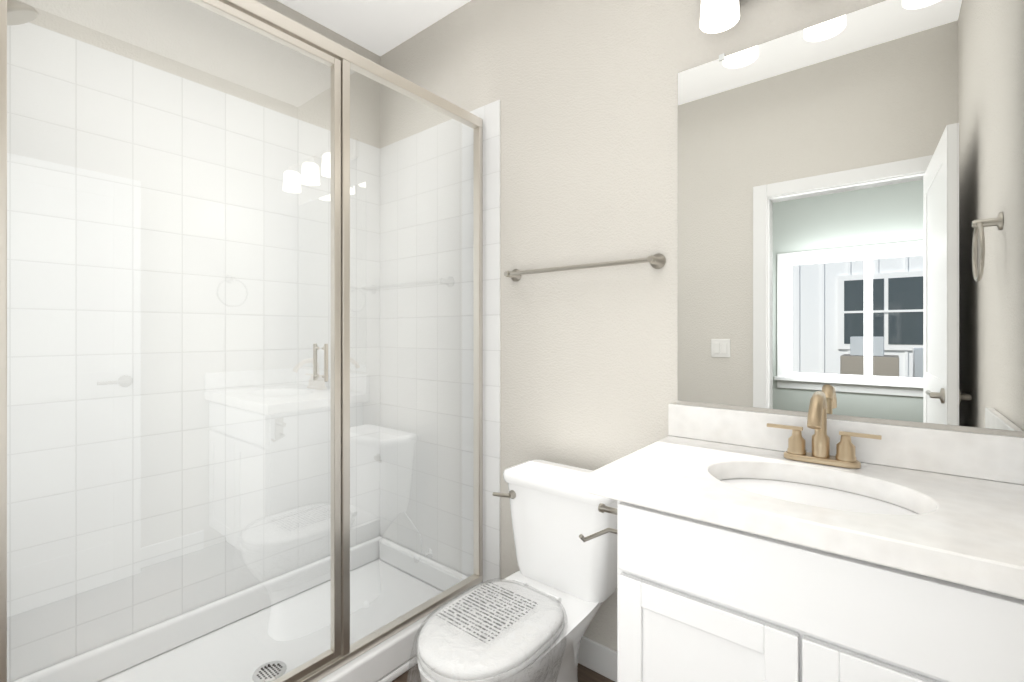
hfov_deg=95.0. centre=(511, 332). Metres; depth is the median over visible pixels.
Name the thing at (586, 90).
wall
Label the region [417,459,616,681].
toilet
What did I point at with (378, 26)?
ceiling
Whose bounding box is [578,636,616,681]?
baseboard
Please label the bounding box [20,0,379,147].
wall
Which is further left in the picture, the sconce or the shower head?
the shower head
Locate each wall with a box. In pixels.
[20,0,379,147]
[380,0,1023,650]
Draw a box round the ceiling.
[277,0,470,55]
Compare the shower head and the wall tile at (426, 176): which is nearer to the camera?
the shower head
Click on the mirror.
(851, 185)
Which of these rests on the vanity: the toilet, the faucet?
the faucet
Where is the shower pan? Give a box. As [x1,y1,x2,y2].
[13,536,483,681]
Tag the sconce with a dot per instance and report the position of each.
(716, 16)
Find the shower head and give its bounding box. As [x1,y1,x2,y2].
[7,0,38,24]
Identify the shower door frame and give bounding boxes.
[0,0,482,681]
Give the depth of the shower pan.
1.86 m
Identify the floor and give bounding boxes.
[392,663,614,681]
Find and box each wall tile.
[7,22,379,681]
[380,100,499,583]
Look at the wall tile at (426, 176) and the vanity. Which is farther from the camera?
the wall tile at (426, 176)
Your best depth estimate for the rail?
1.68 m
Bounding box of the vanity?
[579,391,1023,681]
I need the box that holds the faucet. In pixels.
[767,391,881,468]
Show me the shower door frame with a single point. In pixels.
(251, 14)
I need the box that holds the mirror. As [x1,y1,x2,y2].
[678,0,1023,431]
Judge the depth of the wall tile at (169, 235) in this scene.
1.80 m
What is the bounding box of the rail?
[504,254,665,281]
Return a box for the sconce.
[700,0,739,32]

